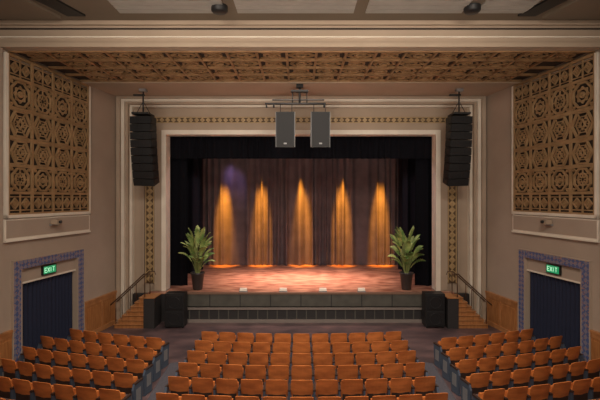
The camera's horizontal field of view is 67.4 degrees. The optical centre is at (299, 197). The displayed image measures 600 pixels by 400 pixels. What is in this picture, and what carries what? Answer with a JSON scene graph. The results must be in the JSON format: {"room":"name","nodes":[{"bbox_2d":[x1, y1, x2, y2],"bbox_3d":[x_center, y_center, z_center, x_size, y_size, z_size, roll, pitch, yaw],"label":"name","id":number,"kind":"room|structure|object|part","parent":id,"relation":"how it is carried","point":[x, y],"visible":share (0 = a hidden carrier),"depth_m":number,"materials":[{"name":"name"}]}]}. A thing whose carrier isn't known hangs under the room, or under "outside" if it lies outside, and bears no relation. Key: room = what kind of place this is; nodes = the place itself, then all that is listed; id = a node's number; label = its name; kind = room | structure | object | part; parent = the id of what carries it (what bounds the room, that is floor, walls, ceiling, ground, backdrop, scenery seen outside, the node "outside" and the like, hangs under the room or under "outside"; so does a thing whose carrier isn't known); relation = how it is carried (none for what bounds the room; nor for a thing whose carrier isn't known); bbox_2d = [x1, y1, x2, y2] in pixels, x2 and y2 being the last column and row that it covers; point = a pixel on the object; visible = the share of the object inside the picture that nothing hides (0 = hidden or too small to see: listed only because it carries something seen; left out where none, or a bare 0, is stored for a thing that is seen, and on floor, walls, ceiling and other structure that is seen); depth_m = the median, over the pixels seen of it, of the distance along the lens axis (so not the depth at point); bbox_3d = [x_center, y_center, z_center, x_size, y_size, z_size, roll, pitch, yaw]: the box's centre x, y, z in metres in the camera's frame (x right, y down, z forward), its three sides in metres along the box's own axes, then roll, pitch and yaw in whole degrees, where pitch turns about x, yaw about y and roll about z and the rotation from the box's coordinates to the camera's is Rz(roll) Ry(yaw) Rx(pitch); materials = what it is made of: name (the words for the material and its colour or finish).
{"room":"auditorium","nodes":[
{"label":"auditorium","id":0,"kind":"room"},
{"bbox_2d":[3,49,115,331],"bbox_3d":[-8.685,0.050,7.361,0.250,9.600,20.600,0,0,8],"label":"wall","id":1,"kind":"structure","parent":0,"point":[99,244],"depth_m":16.29,"materials":[{"name":"paint"}]},
{"bbox_2d":[0,47,2,333],"bbox_3d":[-7.906,-0.200,11.726,0.100,7.500,0.300,0,0,8],"label":"trim","id":2,"kind":"structure","parent":1,"relation":"attached to","point":[1,49],"depth_m":11.82,"materials":[{"name":"paint"}]},
{"bbox_2d":[22,272,71,352],"bbox_3d":[-7.784,3.623,13.859,0.090,2.425,2.460,0,0,8],"label":"drape","id":3,"kind":"object","parent":1,"relation":"hanging from","point":[46,302],"visible":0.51,"depth_m":13.80,"materials":[{"name":"blue fabric"}]},
{"bbox_2d":[3,214,90,242],"bbox_3d":[-8.641,0.880,6.437,0.090,0.620,18.780,0,0,8],"label":"trim","id":4,"kind":"structure","parent":1,"relation":"attached to","point":[20,229],"depth_m":13.36,"materials":[{"name":"paint"}]},
{"bbox_2d":[3,52,90,218],"bbox_3d":[-7.614,-1.685,13.866,0.095,4.470,3.780,0,0,8],"label":"decorative panel","id":5,"kind":"object","parent":1,"relation":"in","point":[47,117],"visible":1,"depth_m":13.43,"materials":[{"name":"brown wood"}]},
{"bbox_2d":[11,248,84,361],"bbox_3d":[-7.699,3.285,13.847,0.210,3.130,3.200,0,0,8],"label":"frame","id":6,"kind":"object","parent":1,"relation":"attached to","point":[26,270],"visible":0.77,"depth_m":13.50,"materials":[{"name":"tile"}]},
{"bbox_2d":[41,263,56,275],"bbox_3d":[-7.674,2.180,13.763,0.081,0.280,0.600,0,0,8],"label":"exit sign","id":7,"kind":"object","parent":1,"relation":"attached to","point":[51,268],"visible":1,"depth_m":13.72,"materials":[{"name":"green plastic"}]},
{"bbox_2d":[49,219,61,225],"bbox_3d":[-7.461,0.755,13.804,0.305,0.190,0.260,0,0,8],"label":"security camera","id":8,"kind":"object","parent":1,"relation":"attached to","point":[54,222],"visible":1,"depth_m":13.70,"materials":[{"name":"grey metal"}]},
{"bbox_2d":[0,290,116,365],"bbox_3d":[-8.523,4.215,7.288,0.088,1.270,20.500,0,0,8],"label":"trim","id":9,"kind":"structure","parent":1,"relation":"attached to","point":[99,315],"depth_m":16.06,"materials":[{"name":"brown wood"}]},
{"bbox_2d":[190,271,204,289],"bbox_3d":[-4.140,3.349,18.200,0.580,0.699,0.580,0,0,0],"label":"pot","id":10,"kind":"object","parent":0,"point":[197,277],"depth_m":18.01,"materials":[{"name":"ceramic"}]},
{"bbox_2d":[0,322,599,399],"bbox_3d":[0.040,4.950,7.750,22.000,0.200,21.500,0,0,0],"label":"floor","id":11,"kind":"structure","parent":0,"point":[420,338],"depth_m":16.23,"materials":[{"name":"grey carpet"}]},
{"bbox_2d":[0,376,131,399],"bbox_3d":[-5.809,4.403,9.993,4.484,0.870,0.531,0,0,15],"label":"theater seats","id":12,"kind":"object","parent":11,"relation":"on","point":[14,389],"visible":1,"depth_m":9.70,"materials":[{"name":"brown wood"}]},
{"bbox_2d":[0,358,142,399],"bbox_3d":[-5.592,4.403,10.794,3.933,0.870,0.507,0,0,15],"label":"theater seats","id":13,"kind":"object","parent":11,"relation":"on","point":[127,383],"visible":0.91,"depth_m":10.56,"materials":[{"name":"orange fabric"}]},
{"bbox_2d":[18,346,152,395],"bbox_3d":[-5.635,4.403,11.681,3.934,0.870,0.510,0,0,16],"label":"theater seats","id":14,"kind":"object","parent":11,"relation":"on","point":[136,367],"visible":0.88,"depth_m":11.42,"materials":[{"name":"brown wood"}]},
{"bbox_2d":[37,336,161,381],"bbox_3d":[-5.677,4.403,12.572,3.935,0.870,0.514,0,0,17],"label":"theater seats","id":15,"kind":"object","parent":11,"relation":"on","point":[148,355],"visible":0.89,"depth_m":12.29,"materials":[{"name":"brown wood"}]},
{"bbox_2d":[66,329,168,368],"bbox_3d":[-5.461,4.403,13.372,3.384,0.870,0.494,0,0,17],"label":"theater seats","id":16,"kind":"object","parent":11,"relation":"on","point":[157,344],"visible":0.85,"depth_m":13.11,"materials":[{"name":"orange leather"}]},
{"bbox_2d":[110,271,160,328],"bbox_3d":[-6.233,3.829,17.090,1.686,2.042,0.820,0,0,0],"label":"steps","id":17,"kind":"structure","parent":11,"relation":"on","point":[145,313],"depth_m":16.74,"materials":[{"name":"brown wood"}]},
{"bbox_2d":[165,291,186,327],"bbox_3d":[-4.680,4.210,16.992,0.720,1.280,0.575,0,0,0],"label":"subwoofer","id":18,"kind":"object","parent":11,"relation":"on","point":[175,301],"visible":1,"depth_m":16.72,"materials":[{"name":"black paint"}]},
{"bbox_2d":[133,265,468,322],"bbox_3d":[0.040,4.270,21.990,15.960,1.160,8.980,0,0,0],"label":"stage platform","id":19,"kind":"object","parent":11,"relation":"on","point":[220,300],"visible":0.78,"depth_m":17.58,"materials":[{"name":"paint"}]},
{"bbox_2d":[170,159,187,285],"bbox_3d":[-5.646,-0.030,18.951,1.812,7.440,0.127,0,0,0],"label":"drape","id":20,"kind":"object","parent":19,"relation":"on","point":[178,203],"visible":0.29,"depth_m":18.98,"materials":[{"name":"fabric"}]},
{"bbox_2d":[187,159,199,273],"bbox_3d":[-6.222,-0.030,21.984,2.663,7.440,0.290,0,0,0],"label":"drape","id":21,"kind":"object","parent":19,"relation":"on","point":[193,165],"visible":0.1,"depth_m":21.98,"materials":[{"name":"black fabric"}]},
{"bbox_2d":[178,225,214,289],"bbox_3d":[-4.131,2.396,18.207,1.493,2.605,1.560,0,0,0],"label":"potted palm","id":22,"kind":"object","parent":19,"relation":"on","point":[197,276],"visible":1,"depth_m":18.04,"materials":[{"name":"plant"}]},
{"bbox_2d":[200,159,202,269],"bbox_3d":[-6.331,-0.030,23.275,2.650,7.440,0.254,0,0,0],"label":"drape","id":23,"kind":"object","parent":19,"relation":"on","point":[201,160],"visible":0.04,"depth_m":23.23,"materials":[{"name":"black fabric"}]},
{"bbox_2d":[239,288,247,291],"bbox_3d":[-2.230,3.624,17.735,0.320,0.148,0.130,0,0,0],"label":"footlight","id":24,"kind":"object","parent":19,"relation":"on","point":[241,289],"visible":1,"depth_m":17.71,"materials":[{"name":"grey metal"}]},
{"bbox_2d":[279,288,286,291],"bbox_3d":[-0.660,3.624,17.735,0.320,0.148,0.130,0,0,0],"label":"footlight","id":25,"kind":"object","parent":19,"relation":"on","point":[281,289],"visible":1,"depth_m":17.70,"materials":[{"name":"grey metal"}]},
{"bbox_2d":[203,159,397,265],"bbox_3d":[0.051,0.070,24.763,14.616,7.240,0.415,0,0,0],"label":"curtain","id":26,"kind":"object","parent":19,"relation":"on","point":[299,212],"visible":0.52,"depth_m":24.81,"materials":[{"name":"fabric"}]},
{"bbox_2d":[319,288,326,291],"bbox_3d":[0.900,3.624,17.735,0.320,0.148,0.130,0,0,0],"label":"footlight","id":27,"kind":"object","parent":19,"relation":"on","point":[320,289],"visible":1,"depth_m":17.70,"materials":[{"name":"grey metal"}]},
{"bbox_2d":[357,288,365,291],"bbox_3d":[2.420,3.624,17.735,0.320,0.148,0.130,0,0,0],"label":"footlight","id":28,"kind":"object","parent":19,"relation":"on","point":[359,289],"visible":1,"depth_m":17.69,"materials":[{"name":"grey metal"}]},
{"bbox_2d":[398,159,401,268],"bbox_3d":[6.429,-0.030,23.293,2.662,7.440,0.210,0,0,0],"label":"drape","id":29,"kind":"object","parent":19,"relation":"on","point":[399,160],"visible":0.02,"depth_m":23.34,"materials":[{"name":"black fabric"}]},
{"bbox_2d":[387,226,425,289],"bbox_3d":[4.303,2.417,18.173,1.493,2.563,1.404,0,0,28],"label":"potted palm","id":30,"kind":"object","parent":19,"relation":"on","point":[406,276],"visible":1,"depth_m":18.10,"materials":[{"name":"plant"}]},
{"bbox_2d":[402,159,414,272],"bbox_3d":[6.328,-0.030,21.974,2.664,7.440,0.311,0,0,0],"label":"drape","id":31,"kind":"object","parent":19,"relation":"on","point":[408,165],"visible":0.16,"depth_m":22.03,"materials":[{"name":"black fabric"}]},
{"bbox_2d":[415,159,431,285],"bbox_3d":[5.742,-0.030,18.946,1.799,7.440,0.188,0,0,0],"label":"drape","id":32,"kind":"object","parent":19,"relation":"on","point":[423,167],"visible":0.27,"depth_m":18.99,"materials":[{"name":"fabric"}]},
{"bbox_2d":[164,376,438,399],"bbox_3d":[0.040,4.403,10.098,6.134,0.870,0.634,0,0,0],"label":"theater seats","id":33,"kind":"object","parent":11,"relation":"on","point":[206,387],"visible":0.95,"depth_m":9.93,"materials":[{"name":"orange fabric"}]},
{"bbox_2d":[175,362,427,396],"bbox_3d":[0.040,4.403,10.943,6.134,0.870,0.643,0,0,0],"label":"theater seats","id":34,"kind":"object","parent":11,"relation":"on","point":[190,370],"visible":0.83,"depth_m":10.77,"materials":[{"name":"orange fabric"}]},
{"bbox_2d":[184,350,418,379],"bbox_3d":[0.040,4.403,11.787,6.134,0.870,0.652,0,0,0],"label":"theater seats","id":35,"kind":"object","parent":11,"relation":"on","point":[199,357],"visible":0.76,"depth_m":11.61,"materials":[{"name":"orange leather"}]},
{"bbox_2d":[192,340,410,359],"bbox_3d":[0.040,4.403,12.633,6.134,0.870,0.662,0,0,0],"label":"theater seats","id":36,"kind":"object","parent":11,"relation":"on","point":[200,345],"visible":0.66,"depth_m":12.45,"materials":[{"name":"orange leather"}]},
{"bbox_2d":[199,331,403,353],"bbox_3d":[0.040,4.403,13.478,6.134,0.870,0.673,0,0,0],"label":"theater seats","id":37,"kind":"object","parent":11,"relation":"on","point":[211,336],"visible":0.65,"depth_m":13.28,"materials":[{"name":"orange leather"}]},
{"bbox_2d":[156,393,447,399],"bbox_3d":[0.040,4.403,9.254,6.134,0.870,0.626,0,0,0],"label":"theater seats","id":38,"kind":"object","parent":11,"relation":"on","point":[159,396],"visible":1,"depth_m":9.07,"materials":[{"name":"orange fabric"}]},
{"bbox_2d":[422,291,444,327],"bbox_3d":[5.040,4.210,16.992,0.720,1.280,0.575,0,0,0],"label":"subwoofer","id":39,"kind":"object","parent":11,"relation":"on","point":[433,302],"visible":1,"depth_m":16.72,"materials":[{"name":"black paint"}]},
{"bbox_2d":[444,271,491,328],"bbox_3d":[6.313,3.829,17.090,1.686,2.042,0.820,0,0,0],"label":"steps","id":40,"kind":"structure","parent":11,"relation":"on","point":[458,314],"depth_m":16.74,"materials":[{"name":"brown wood"}]},
{"bbox_2d":[433,329,535,368],"bbox_3d":[5.541,4.403,13.372,3.384,0.870,0.494,0,0,-17],"label":"theater seats","id":41,"kind":"object","parent":11,"relation":"on","point":[445,344],"visible":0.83,"depth_m":13.11,"materials":[{"name":"brown wood"}]},
{"bbox_2d":[441,336,565,381],"bbox_3d":[5.757,4.403,12.572,3.935,0.870,0.514,0,0,-17],"label":"theater seats","id":42,"kind":"object","parent":11,"relation":"on","point":[454,355],"visible":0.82,"depth_m":12.29,"materials":[{"name":"brown wood"}]},
{"bbox_2d":[450,346,584,395],"bbox_3d":[5.715,4.403,11.681,3.934,0.870,0.510,0,0,-16],"label":"theater seats","id":43,"kind":"object","parent":11,"relation":"on","point":[466,367],"visible":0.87,"depth_m":11.41,"materials":[{"name":"orange fabric"}]},
{"bbox_2d":[460,358,599,399],"bbox_3d":[5.672,4.403,10.794,3.933,0.870,0.507,0,0,-15],"label":"theater seats","id":44,"kind":"object","parent":11,"relation":"on","point":[476,383],"visible":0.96,"depth_m":10.55,"materials":[{"name":"orange fabric"}]},
{"bbox_2d":[472,377,599,399],"bbox_3d":[5.889,4.403,9.993,4.484,0.870,0.531,0,0,-15],"label":"theater seats","id":45,"kind":"object","parent":11,"relation":"on","point":[584,389],"visible":1,"depth_m":9.69,"materials":[{"name":"orange fabric"}]},
{"bbox_2d":[0,0,599,19],"bbox_3d":[0.040,-4.770,4.350,22.000,0.200,15.100,0,0,0],"label":"ceiling","id":46,"kind":"structure","parent":0,"point":[92,9],"depth_m":11.45,"materials":[{"name":"paint"}]},
{"bbox_2d":[211,3,227,14],"bbox_3d":[-1.960,-4.590,10.950,0.400,0.160,0.400,0,0,0],"label":"recessed light","id":47,"kind":"object","parent":46,"relation":"in","point":[218,9],"depth_m":10.82,"materials":[{"name":"black metal"}]},
{"bbox_2d":[0,20,599,50],"bbox_3d":[0.040,-4.320,11.975,17.200,0.700,0.350,0,0,0],"label":"ceiling beam","id":48,"kind":"structure","parent":46,"relation":"attached to","point":[15,35],"depth_m":11.88,"materials":[{"name":"beige paint"}]},
{"bbox_2d":[0,0,599,18],"bbox_3d":[0.040,-4.625,10.000,17.200,0.089,3.000,0,0,0],"label":"ceiling vent slot","id":49,"kind":"object","parent":46,"relation":"in","point":[9,9],"depth_m":10.99,"materials":[{"name":"black metal"}]},
{"bbox_2d":[108,0,540,12],"bbox_3d":[0.565,-4.649,9.140,10.150,0.039,4.280,0,0,0],"label":"panel","id":50,"kind":"object","parent":46,"relation":"attached to","point":[122,6],"depth_m":10.88,"materials":[{"name":"beige paint"}]},
{"bbox_2d":[463,3,480,14],"bbox_3d":[4.190,-4.590,10.950,0.400,0.160,0.400,0,0,0],"label":"recessed light","id":51,"kind":"object","parent":46,"relation":"in","point":[473,8],"depth_m":10.82,"materials":[{"name":"black metal"}]},
{"bbox_2d":[82,82,519,95],"bbox_3d":[0.040,-4.080,16.365,15.007,0.340,2.170,0,0,0],"label":"ceiling soffit","id":52,"kind":"structure","parent":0,"point":[113,88],"depth_m":16.23,"materials":[{"name":"paint"}]},
{"bbox_2d":[130,88,159,185],"bbox_3d":[-5.680,-2.182,16.482,0.862,3.516,1.064,0,0,0],"label":"speaker","id":53,"kind":"object","parent":52,"relation":"hanging from","point":[144,159],"visible":1,"depth_m":16.20},
{"bbox_3d":[-5.705,-3.465,16.300,0.650,0.950,0.700,0,0,0],"label":"rigging frame","id":54,"kind":"part","parent":53,"relation":"part of","materials":[{"name":"black paint"}]},
{"bbox_2d":[265,84,329,146],"bbox_3d":[-0.088,-2.843,15.665,2.244,2.193,0.712,0,0,0],"label":"cluster","id":55,"kind":"object","parent":52,"relation":"hanging from","point":[285,121],"visible":1,"depth_m":15.41,"materials":[{"name":"black paint"}]},
{"bbox_2d":[443,88,472,185],"bbox_3d":[5.760,-2.182,16.482,0.862,3.516,1.064,0,0,0],"label":"speaker","id":56,"kind":"object","parent":52,"relation":"hanging from","point":[459,126],"visible":1,"depth_m":16.20},
{"bbox_3d":[5.735,-3.465,16.300,0.650,0.950,0.700,0,0,0],"label":"rigging frame","id":57,"kind":"part","parent":56,"relation":"part of","materials":[{"name":"black paint"}]},
{"bbox_2d":[134,108,467,292],"bbox_3d":[0.040,0.250,18.240,17.200,9.200,0.320,0,0,0],"label":"wall","id":58,"kind":"structure","parent":0,"point":[463,190],"depth_m":18.08,"materials":[{"name":"paint"}]},
{"bbox_2d":[170,136,431,158],"bbox_3d":[0.052,-2.690,18.646,13.409,2.120,0.180,0,0,0],"label":"valance","id":59,"kind":"object","parent":58,"relation":"hanging from","point":[181,147],"visible":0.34,"depth_m":18.67,"materials":[{"name":"fabric"}]},
{"bbox_2d":[116,96,485,319],"bbox_3d":[0.040,0.455,17.960,14.320,8.790,1.080,0,0,0],"label":"trim","id":60,"kind":"structure","parent":58,"relation":"attached to","point":[125,105],"depth_m":17.85,"materials":[{"name":"paint"}]},
{"bbox_2d":[145,117,456,282],"bbox_3d":[0.040,0.080,18.025,12.450,6.640,0.110,0,0,0],"label":"trim gilt border","id":61,"kind":"structure","parent":58,"relation":"attached to","point":[149,190],"depth_m":17.98,"materials":[{"name":"gold metal"}]},
{"bbox_2d":[17,53,585,79],"bbox_3d":[0.040,-4.130,13.725,15.877,0.240,3.150,0,0,0],"label":"lattice","id":62,"kind":"structure","parent":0,"point":[22,54],"depth_m":13.51,"materials":[{"name":"brown wood"}]},
{"bbox_2d":[8,51,594,81],"bbox_3d":[0.040,-3.974,13.730,15.828,0.068,3.190,0,0,0],"label":"ceiling","id":63,"kind":"structure","parent":62,"relation":"attached to","point":[276,71],"depth_m":13.46,"materials":[{"name":"brown wood"}]},
{"bbox_2d":[399,271,413,289],"bbox_3d":[4.300,3.349,18.200,0.580,0.699,0.580,0,0,0],"label":"pot","id":64,"kind":"object","parent":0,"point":[406,277],"depth_m":18.01,"materials":[{"name":"ceramic"}]},
{"bbox_2d":[486,49,599,331],"bbox_3d":[8.765,0.050,7.361,0.250,9.600,20.600,0,0,-8],"label":"wall","id":65,"kind":"structure","parent":0,"point":[502,245],"depth_m":16.30,"materials":[{"name":"paint"}]},
{"bbox_2d":[485,290,599,359],"bbox_3d":[8.603,4.215,7.288,0.088,1.270,20.500,0,0,-8],"label":"trim","id":66,"kind":"structure","parent":65,"relation":"attached to","point":[502,315],"depth_m":16.13,"materials":[{"name":"brown wood"}]},
{"bbox_2d":[540,219,552,225],"bbox_3d":[7.541,0.755,13.804,0.305,0.190,0.260,0,0,-8],"label":"projector","id":67,"kind":"object","parent":65,"relation":"attached to","point":[547,222],"visible":1,"depth_m":13.73,"materials":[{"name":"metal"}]},
{"bbox_2d":[546,263,561,275],"bbox_3d":[7.754,2.180,13.763,0.081,0.280,0.600,0,0,-8],"label":"exit sign","id":68,"kind":"object","parent":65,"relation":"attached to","point":[550,268],"visible":1,"depth_m":13.68,"materials":[{"name":"green plastic"}]},
{"bbox_2d":[530,272,579,349],"bbox_3d":[7.864,3.623,13.859,0.090,2.425,2.460,0,0,-8],"label":"drape","id":69,"kind":"object","parent":65,"relation":"hanging from","point":[554,302],"visible":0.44,"depth_m":13.82,"materials":[{"name":"blue fabric"}]},
{"bbox_2d":[518,248,591,361],"bbox_3d":[7.779,3.285,13.847,0.210,3.130,3.200,0,0,-8],"label":"frame","id":70,"kind":"object","parent":65,"relation":"attached to","point":[575,270],"visible":0.76,"depth_m":13.37,"materials":[{"name":"tile"}]},
{"bbox_2d":[511,214,599,242],"bbox_3d":[8.721,0.880,6.437,0.090,0.620,18.780,0,0,-8],"label":"trim","id":71,"kind":"structure","parent":65,"relation":"attached to","point":[581,229],"depth_m":13.35,"materials":[{"name":"paint"}]},
{"bbox_2d":[511,52,599,218],"bbox_3d":[7.694,-1.685,13.866,0.095,4.470,3.780,0,0,-8],"label":"decorative panel","id":72,"kind":"object","parent":65,"relation":"in","point":[555,117],"visible":1,"depth_m":13.46,"materials":[{"name":"beige wood"}]}
]}

